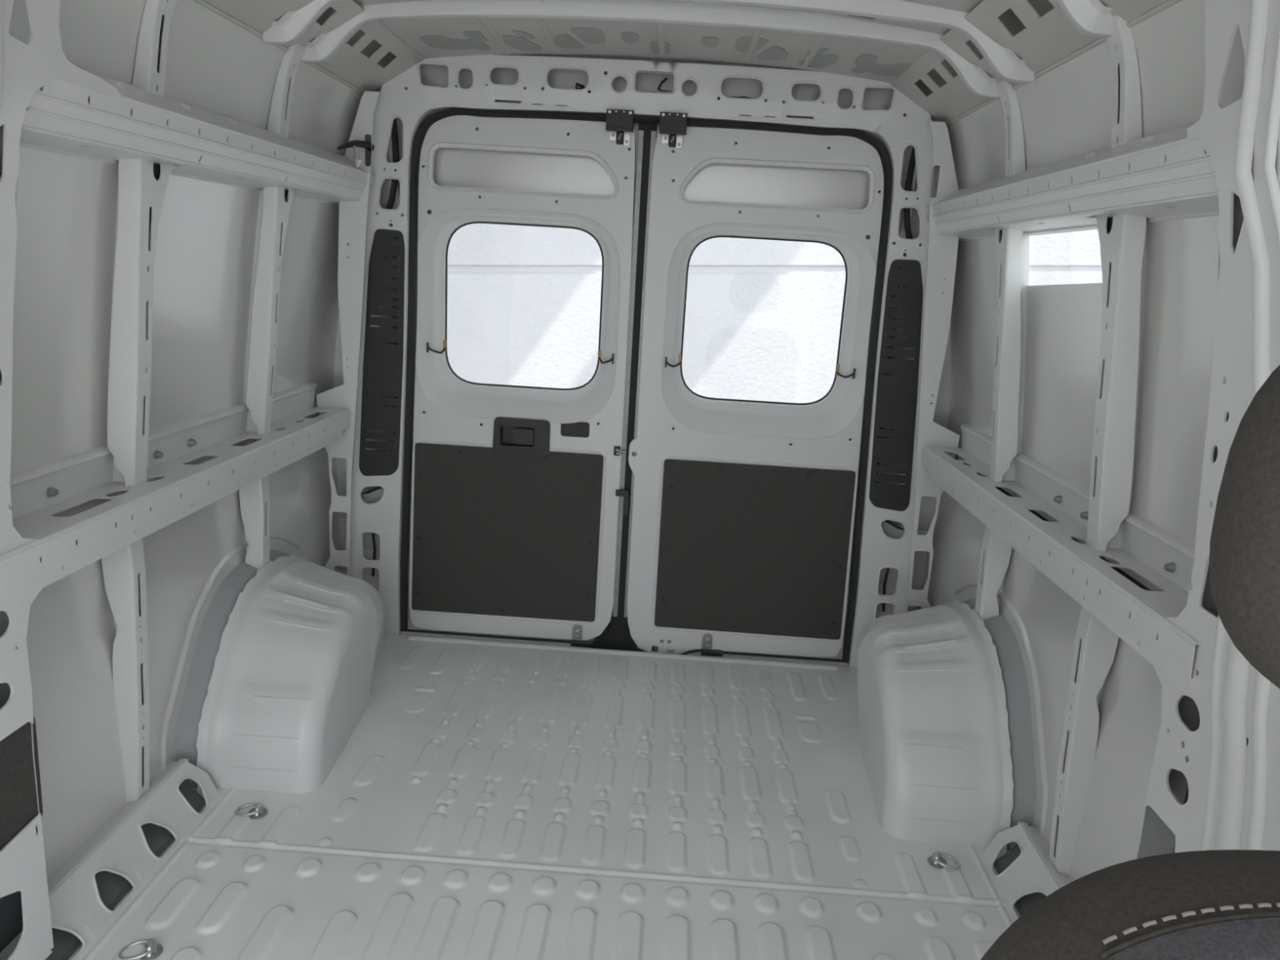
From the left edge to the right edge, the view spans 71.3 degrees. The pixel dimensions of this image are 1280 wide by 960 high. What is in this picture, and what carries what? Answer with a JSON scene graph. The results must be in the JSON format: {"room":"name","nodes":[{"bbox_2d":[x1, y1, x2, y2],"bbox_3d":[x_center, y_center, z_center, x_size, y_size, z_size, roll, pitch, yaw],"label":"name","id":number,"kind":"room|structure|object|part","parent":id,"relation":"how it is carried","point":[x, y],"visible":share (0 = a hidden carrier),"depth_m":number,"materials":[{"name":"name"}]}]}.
{"room":"cargo space","nodes":[
{"label":"cargo space","id":0,"kind":"room"},
{"bbox_2d":[3,0,382,879],"bbox_3d":[-1.042,0.007,1.475,0.203,1.880,3.375,4,13,2],"label":"wall","id":1,"kind":"structure","parent":0,"point":[66,208],"depth_m":1.95,"materials":[{"name":"metal"}]},
{"bbox_2d":[0,0,124,959],"bbox_3d":[-1.021,-0.015,1.400,0.241,1.800,0.600,4,13,2],"label":"pillar","id":2,"kind":"structure","parent":1,"relation":"attached to","point":[24,68],"depth_m":1.47,"materials":[{"name":"white metal"}]},
{"bbox_2d":[101,538,149,802],"bbox_3d":[-1.117,0.402,1.969,0.079,0.647,0.082,4,13,2],"label":"post","id":3,"kind":"object","parent":1,"relation":"attached to","point":[124,573],"visible":0.94,"depth_m":1.93,"materials":[{"name":"white metal"}]},
{"bbox_2d":[132,0,177,96],"bbox_3d":[-0.930,-0.853,1.730,0.098,0.235,0.089,4,13,2],"label":"post","id":4,"kind":"object","parent":1,"relation":"attached to","point":[150,65],"visible":0.94,"depth_m":1.70,"materials":[{"name":"white metal"}]},
{"bbox_2d":[0,382,351,605],"bbox_3d":[-1.050,-0.055,2.175,0.133,0.170,1.565,4,13,2],"label":"ledge","id":5,"kind":"object","parent":1,"relation":"attached to","point":[65,545],"visible":0.94,"depth_m":1.87,"materials":[{"name":"white metal"}]},
{"bbox_2d":[106,159,173,485],"bbox_3d":[-1.043,-0.325,1.868,0.136,0.660,0.155,4,13,2],"label":"window post","id":6,"kind":"object","parent":5,"relation":"on","point":[142,183],"visible":1,"depth_m":1.80,"materials":[{"name":"white metal"}]},
{"bbox_2d":[243,186,294,434],"bbox_3d":[-1.018,-0.462,2.447,0.136,0.660,0.143,4,13,2],"label":"window post","id":7,"kind":"object","parent":5,"relation":"on","point":[274,202],"visible":0.97,"depth_m":2.39,"materials":[{"name":"white metal"}]},
{"bbox_2d":[19,65,375,205],"bbox_3d":[-0.940,-0.765,2.091,0.133,0.143,1.535,4,13,2],"label":"rail","id":8,"kind":"object","parent":1,"relation":"attached to","point":[61,117],"visible":0.94,"depth_m":1.76,"materials":[{"name":"white metal"}]},
{"bbox_2d":[239,475,270,569],"bbox_3d":[-1.083,0.135,2.522,0.079,0.382,0.082,4,13,2],"label":"post","id":9,"kind":"object","parent":1,"relation":"attached to","point":[255,500],"visible":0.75,"depth_m":2.48,"materials":[{"name":"white metal"}]},
{"bbox_2d":[266,44,305,137],"bbox_3d":[-0.905,-0.984,2.286,0.098,0.235,0.089,4,13,2],"label":"post","id":10,"kind":"object","parent":1,"relation":"attached to","point":[278,122],"visible":0.89,"depth_m":2.25,"materials":[{"name":"white metal"}]},
{"bbox_2d":[191,0,424,94],"bbox_3d":[-0.840,-0.877,1.196,0.200,0.122,3.255,4,13,2],"label":"panel","id":11,"kind":"object","parent":1,"relation":"attached to","point":[348,65],"visible":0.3,"depth_m":2.37,"materials":[{"name":"white metal"}]},
{"bbox_2d":[68,633,1020,959],"bbox_3d":[-0.133,0.989,1.621,2.120,0.049,3.288,4,13,2],"label":"floor","id":12,"kind":"structure","parent":0,"point":[487,800],"depth_m":2.12,"materials":[{"name":"paint"}]},
{"bbox_2d":[0,758,219,959],"bbox_3d":[-1.114,0.836,1.730,0.116,0.110,0.985,4,13,2],"label":"rail","id":13,"kind":"object","parent":12,"relation":"on","point":[84,892],"visible":0.94,"depth_m":1.88,"materials":[{"name":"white metal"}]},
{"bbox_2d":[118,937,163,959],"bbox_3d":[-0.951,0.893,1.700,0.075,0.021,0.049,0,14,-16],"label":"ring","id":14,"kind":"object","parent":12,"relation":"on","point":[153,949],"visible":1,"depth_m":1.70,"materials":[{"name":"metal"}]},
{"bbox_2d":[140,943,163,959],"bbox_3d":[-0.939,0.901,1.706,0.047,0.004,0.047,4,13,2],"label":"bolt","id":15,"kind":"object","parent":14,"relation":"on","point":[151,953],"depth_m":1.69,"materials":[{"name":"metal"}]},
{"bbox_2d":[234,802,267,818],"bbox_3d":[-0.932,0.789,2.141,0.075,0.021,0.050,4,13,2],"label":"ring","id":16,"kind":"object","parent":12,"relation":"on","point":[260,811],"visible":1,"depth_m":2.13,"materials":[{"name":"metal"}]},
{"bbox_2d":[160,533,385,793],"bbox_3d":[-0.954,0.426,2.600,0.364,0.527,1.055,4,13,2],"label":"wheel arch","id":17,"kind":"object","parent":12,"relation":"on","point":[277,686],"visible":0.99,"depth_m":2.30,"materials":[{"name":"white metal"}]},
{"bbox_2d":[401,634,841,666],"bbox_3d":[-0.063,0.656,3.258,1.900,0.045,0.070,4,13,2],"label":"step","id":18,"kind":"structure","parent":12,"relation":"attached to","point":[402,634],"depth_m":3.29,"materials":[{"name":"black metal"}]},
{"bbox_2d":[927,850,960,869],"bbox_3d":[0.717,0.895,2.103,0.075,0.021,0.049,8,14,19],"label":"ring","id":19,"kind":"object","parent":12,"relation":"on","point":[935,860],"visible":1,"depth_m":2.10,"materials":[{"name":"metal"}]},
{"bbox_2d":[927,855,946,868],"bbox_3d":[0.704,0.901,2.110,0.047,0.004,0.047,4,13,2],"label":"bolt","id":20,"kind":"object","parent":19,"relation":"on","point":[940,862],"depth_m":2.10,"materials":[{"name":"metal"}]},
{"bbox_2d":[856,581,1047,853],"bbox_3d":[0.810,0.542,2.549,0.364,0.527,1.055,4,13,2],"label":"wheel arch","id":21,"kind":"object","parent":12,"relation":"on","point":[945,740],"visible":0.96,"depth_m":2.24,"materials":[{"name":"white metal"}]},
{"bbox_2d":[982,822,1071,919],"bbox_3d":[0.865,0.966,1.673,0.116,0.110,0.985,4,13,2],"label":"rail","id":22,"kind":"object","parent":12,"relation":"on","point":[1026,876],"visible":0.59,"depth_m":2.01,"materials":[{"name":"white metal"}]},
{"bbox_2d":[980,364,1279,959],"bbox_3d":[0.458,0.608,0.393,0.574,1.345,0.565,4,13,2],"label":"seat","id":23,"kind":"object","parent":12,"relation":"on","point":[1211,904],"visible":1,"depth_m":0.50,"materials":[{"name":"fabric"}]},
{"bbox_3d":[0.467,0.559,0.582,0.574,0.654,0.120,4,13,2],"label":"backrest","id":24,"kind":"part","parent":23,"relation":"part of","materials":[{"name":"fabric"}]},
{"bbox_2d":[333,54,951,666],"bbox_3d":[-0.002,-0.398,2.998,2.160,2.080,0.111,4,13,2],"label":"door frame","id":25,"kind":"structure","parent":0,"point":[878,551],"depth_m":2.82,"materials":[{"name":"white metal"}]},
{"bbox_2d":[316,91,381,576],"bbox_3d":[-0.950,-0.332,2.962,0.220,1.780,0.084,4,13,2],"label":"rear pillar","id":26,"kind":"structure","parent":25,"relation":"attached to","point":[353,215],"depth_m":2.87,"materials":[{"name":"white metal"}]},
{"bbox_2d":[337,139,374,167],"bbox_3d":[-0.845,-0.983,2.684,0.041,0.085,0.204,5,14,8],"label":"loop","id":27,"kind":"object","parent":26,"relation":"attached to","point":[357,159],"visible":1,"depth_m":2.66,"materials":[{"name":"black plastic"}]},
{"bbox_2d":[361,486,381,576],"bbox_3d":[-0.942,0.167,3.156,0.099,0.363,0.020,4,13,2],"label":"cable","id":28,"kind":"object","parent":25,"relation":"attached to","point":[377,487],"visible":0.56,"depth_m":3.16,"materials":[{"name":"black plastic"}]},
{"bbox_2d":[359,229,404,475],"bbox_3d":[-0.863,-0.410,2.977,0.161,0.823,0.004,4,13,2],"label":"air vent","id":29,"kind":"object","parent":25,"relation":"in","point":[382,375],"visible":1,"depth_m":2.98,"materials":[{"name":"grey plastic"}]},
{"bbox_2d":[386,118,399,208],"bbox_3d":[-0.799,-1.022,2.875,0.054,0.345,0.029,4,13,2],"label":"hose","id":30,"kind":"object","parent":25,"relation":"attached to","point":[394,130],"visible":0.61,"depth_m":2.86,"materials":[{"name":"black rubber"}]},
{"bbox_2d":[396,107,644,647],"bbox_3d":[-0.436,-0.297,3.031,0.830,1.880,0.114,4,13,2],"label":"door","id":31,"kind":"structure","parent":25,"relation":"in","point":[517,513],"depth_m":3.07,"materials":[{"name":"white metal"}]},
{"bbox_2d":[404,624,611,643],"bbox_3d":[-0.480,0.536,3.231,0.754,0.082,0.014,4,13,2],"label":"seal","id":32,"kind":"object","parent":31,"relation":"attached to","point":[606,631],"visible":1,"depth_m":3.23,"materials":[{"name":"grey rubber"}]},
{"bbox_3d":[-0.400,-0.148,3.060,0.071,0.054,0.008,4,13,2],"label":"pull lever","id":33,"kind":"part","parent":31,"relation":"part of","materials":[{"name":"grey plastic"}]},
{"bbox_2d":[444,221,604,390],"bbox_3d":[-0.393,-0.582,3.012,0.535,0.547,0.006,4,13,2],"label":"window","id":34,"kind":"structure","parent":31,"relation":"attached to","point":[477,222],"depth_m":3.01,"materials":[{"name":"clear glass"}]},
{"bbox_3d":[-0.210,0.589,3.216,0.078,0.015,0.026,4,13,2],"label":"foot plate","id":35,"kind":"part","parent":31,"relation":"part of","materials":[{"name":"black metal"}]},
{"bbox_3d":[-0.086,-1.091,2.825,0.022,0.033,0.005,4,13,2],"label":"zinc plate","id":36,"kind":"part","parent":31,"relation":"part of","materials":[{"name":"metal"}]},
{"bbox_2d":[615,488,629,515],"bbox_3d":[-0.062,0.077,3.104,0.048,0.091,0.016,4,13,2],"label":"plate","id":37,"kind":"object","parent":31,"relation":"attached to","point":[624,493],"visible":1,"depth_m":3.10,"materials":[{"name":"black metal"}]},
{"bbox_3d":[-0.041,-1.082,2.825,0.020,0.045,0.005,4,13,2],"label":"zinc plate","id":38,"kind":"part","parent":31,"relation":"part of","materials":[{"name":"metal"}]},
{"bbox_2d":[575,82,591,93],"bbox_3d":[-0.153,-1.221,2.792,0.098,0.035,0.014,3,13,-2],"label":"cable","id":39,"kind":"object","parent":25,"relation":"attached to","point":[582,86],"visible":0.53,"depth_m":2.79,"materials":[{"name":"black plastic"}]},
{"bbox_2d":[400,107,892,663],"bbox_3d":[-0.010,-0.271,3.009,1.636,1.789,0.028,4,13,2],"label":"seal","id":40,"kind":"object","parent":25,"relation":"attached to","point":[418,140],"visible":0.94,"depth_m":2.92,"materials":[{"name":"grey rubber"}]},
{"bbox_2d":[657,77,766,102],"bbox_3d":[0.230,-1.212,2.781,0.353,0.067,0.023,4,13,2],"label":"cable","id":41,"kind":"object","parent":25,"relation":"attached to","point":[663,81],"visible":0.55,"depth_m":2.78,"materials":[{"name":"black plastic"}]},
{"bbox_2d":[623,111,912,666],"bbox_3d":[0.401,-0.242,3.006,0.860,1.880,0.114,4,13,2],"label":"door","id":42,"kind":"structure","parent":25,"relation":"in","point":[742,513],"depth_m":3.04,"materials":[{"name":"white metal"}]},
{"bbox_2d":[589,123,657,651],"bbox_3d":[-0.030,-0.256,3.054,0.220,1.835,0.012,4,13,2],"label":"seal","id":43,"kind":"object","parent":42,"relation":"attached to","point":[617,637],"visible":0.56,"depth_m":3.04,"materials":[{"name":"grey rubber"}]},
{"bbox_3d":[0.080,-1.080,2.820,0.022,0.033,0.005,4,13,2],"label":"zinc plate","id":44,"kind":"part","parent":42,"relation":"part of","materials":[{"name":"metal"}]},
{"bbox_3d":[0.124,-1.071,2.820,0.020,0.045,0.005,4,13,2],"label":"zinc plate","id":45,"kind":"part","parent":42,"relation":"part of","materials":[{"name":"metal"}]},
{"bbox_3d":[0.257,0.620,3.202,0.078,0.015,0.026,4,13,2],"label":"foot plate","id":46,"kind":"part","parent":42,"relation":"part of","materials":[{"name":"black metal"}]},
{"bbox_2d":[624,622,843,662],"bbox_3d":[0.340,0.596,3.209,0.801,0.122,0.016,4,13,2],"label":"seal","id":47,"kind":"object","parent":42,"relation":"attached to","point":[625,623],"visible":0.8,"depth_m":3.21,"materials":[{"name":"grey rubber"}]},
{"bbox_2d":[680,235,847,404],"bbox_3d":[0.410,-0.529,2.988,0.535,0.547,0.006,4,13,2],"label":"window","id":48,"kind":"structure","parent":42,"relation":"attached to","point":[713,237],"depth_m":2.98,"materials":[{"name":"clear glass"}]},
{"bbox_2d":[882,520,904,611],"bbox_3d":[0.864,0.286,3.104,0.099,0.363,0.020,4,13,2],"label":"cable","id":49,"kind":"object","parent":25,"relation":"attached to","point":[894,525],"visible":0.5,"depth_m":3.11,"materials":[{"name":"black plastic"}]},
{"bbox_2d":[869,259,923,511],"bbox_3d":[0.851,-0.298,2.927,0.161,0.823,0.004,4,13,2],"label":"air vent","id":50,"kind":"object","parent":25,"relation":"in","point":[895,408],"visible":1,"depth_m":2.93,"materials":[{"name":"grey plastic"}]},
{"bbox_2d":[903,146,915,239],"bbox_3d":[0.861,-0.913,2.826,0.054,0.345,0.029,4,13,2],"label":"hose","id":51,"kind":"object","parent":25,"relation":"attached to","point":[912,161],"visible":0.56,"depth_m":2.81,"materials":[{"name":"black rubber"}]},
{"bbox_2d":[905,121,959,612],"bbox_3d":[0.925,-0.208,2.908,0.220,1.780,0.084,4,13,2],"label":"rear pillar","id":52,"kind":"structure","parent":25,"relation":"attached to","point":[942,248],"depth_m":2.81,"materials":[{"name":"white metal"}]},
{"bbox_2d":[353,0,982,83],"bbox_3d":[-0.013,-0.904,1.158,1.489,0.060,3.265,4,13,2],"label":"ceiling","id":53,"kind":"structure","parent":0,"point":[429,37],"depth_m":2.50,"materials":[{"name":"white metal"}]},
{"bbox_2d":[262,0,1035,84],"bbox_3d":[0.014,-1.056,2.057,1.785,0.174,0.080,4,13,2],"label":"bow","id":54,"kind":"object","parent":53,"relation":"attached to","point":[292,26],"visible":0.9,"depth_m":2.03,"materials":[{"name":"white metal"}]},
{"bbox_2d":[300,0,1000,99],"bbox_3d":[0.022,-1.100,2.246,1.785,0.174,0.080,4,13,2],"label":"bow","id":55,"kind":"object","parent":53,"relation":"attached to","point":[324,46],"visible":0.95,"depth_m":2.22,"materials":[{"name":"white metal"}]},
{"bbox_2d":[1053,0,1114,38],"bbox_3d":[-0.004,-0.961,1.655,1.785,0.174,0.080,4,13,2],"label":"bow","id":56,"kind":"object","parent":53,"relation":"attached to","point":[1089,18],"visible":0.94,"depth_m":1.63,"materials":[{"name":"white metal"}]},
{"bbox_2d":[315,0,1053,96],"bbox_3d":[-0.021,-0.901,1.203,1.860,0.198,3.350,4,13,2],"label":"roof","id":57,"kind":"structure","parent":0,"point":[1009,19],"depth_m":2.32,"materials":[{"name":"white metal"}]},
{"bbox_2d":[889,0,1182,126],"bbox_3d":[0.786,-0.770,1.148,0.200,0.122,3.255,4,13,2],"label":"panel","id":58,"kind":"object","parent":57,"relation":"attached to","point":[1048,42],"visible":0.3,"depth_m":1.96,"materials":[{"name":"white metal"}]},
{"bbox_2d":[918,0,1244,881],"bbox_3d":[0.886,0.134,1.419,0.203,1.880,3.375,4,13,2],"label":"wall","id":59,"kind":"structure","parent":0,"point":[1066,111],"depth_m":1.88,"materials":[{"name":"metal"}]},
{"bbox_2d":[974,525,1012,620],"bbox_3d":[0.972,0.270,2.462,0.079,0.382,0.082,4,13,2],"label":"post","id":60,"kind":"object","parent":59,"relation":"attached to","point":[995,555],"visible":0.64,"depth_m":2.42,"materials":[{"name":"white metal"}]},
{"bbox_2d":[996,80,1026,177],"bbox_3d":[0.928,-0.864,2.233,0.098,0.235,0.089,4,13,2],"label":"post","id":61,"kind":"object","parent":59,"relation":"attached to","point":[1015,157],"visible":0.94,"depth_m":2.20,"materials":[{"name":"white metal"}]},
{"bbox_2d":[920,423,1200,692],"bbox_3d":[0.943,0.076,2.117,0.133,0.170,1.565,4,13,2],"label":"ledge","id":62,"kind":"object","parent":59,"relation":"attached to","point":[1137,614],"visible":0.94,"depth_m":1.81,"materials":[{"name":"white metal"}]},
{"bbox_2d":[990,227,1029,482],"bbox_3d":[0.980,-0.331,2.389,0.136,0.660,0.143,4,13,2],"label":"window post","id":63,"kind":"object","parent":62,"relation":"on","point":[1012,246],"visible":0.94,"depth_m":2.33,"materials":[{"name":"white metal"}]},
{"bbox_2d":[1086,213,1146,551],"bbox_3d":[0.954,-0.194,1.810,0.136,0.660,0.155,4,13,2],"label":"window post","id":64,"kind":"object","parent":62,"relation":"on","point":[1122,237],"visible":0.97,"depth_m":1.75,"materials":[{"name":"white metal"}]},
{"bbox_2d":[926,123,1219,240],"bbox_3d":[0.922,-0.643,2.036,0.133,0.143,1.535,4,13,2],"label":"rail","id":65,"kind":"object","parent":59,"relation":"attached to","point":[1165,175],"visible":0.95,"depth_m":1.69,"materials":[{"name":"white metal"}]},
{"bbox_2d":[1048,606,1119,875],"bbox_3d":[0.938,0.536,1.909,0.079,0.647,0.082,4,13,2],"label":"post","id":66,"kind":"object","parent":59,"relation":"attached to","point":[1095,645],"visible":0.96,"depth_m":1.88,"materials":[{"name":"white metal"}]},
{"bbox_2d":[1106,15,1142,147],"bbox_3d":[0.903,-0.732,1.677,0.098,0.235,0.089,4,13,2],"label":"post","id":67,"kind":"object","parent":59,"relation":"attached to","point":[1126,120],"visible":0.93,"depth_m":1.65,"materials":[{"name":"white metal"}]},
{"bbox_2d":[1137,0,1279,858],"bbox_3d":[0.861,0.125,1.277,0.241,1.800,0.460,4,13,2],"label":"pillar","id":68,"kind":"structure","parent":59,"relation":"attached to","point":[1214,784],"depth_m":1.27,"materials":[{"name":"white metal"}]},
{"label":"outside","id":69,"kind":"structure","parent":0,"visible":0},
{"bbox_2d":[447,223,1102,403],"bbox_3d":[1.210,-2.454,5.547,11.000,7.529,0.068,4,13,2],"label":"wall","id":70,"kind":"structure","parent":69,"point":[762,317],"depth_m":5.88,"materials":[{"name":"white paint"}]}
]}

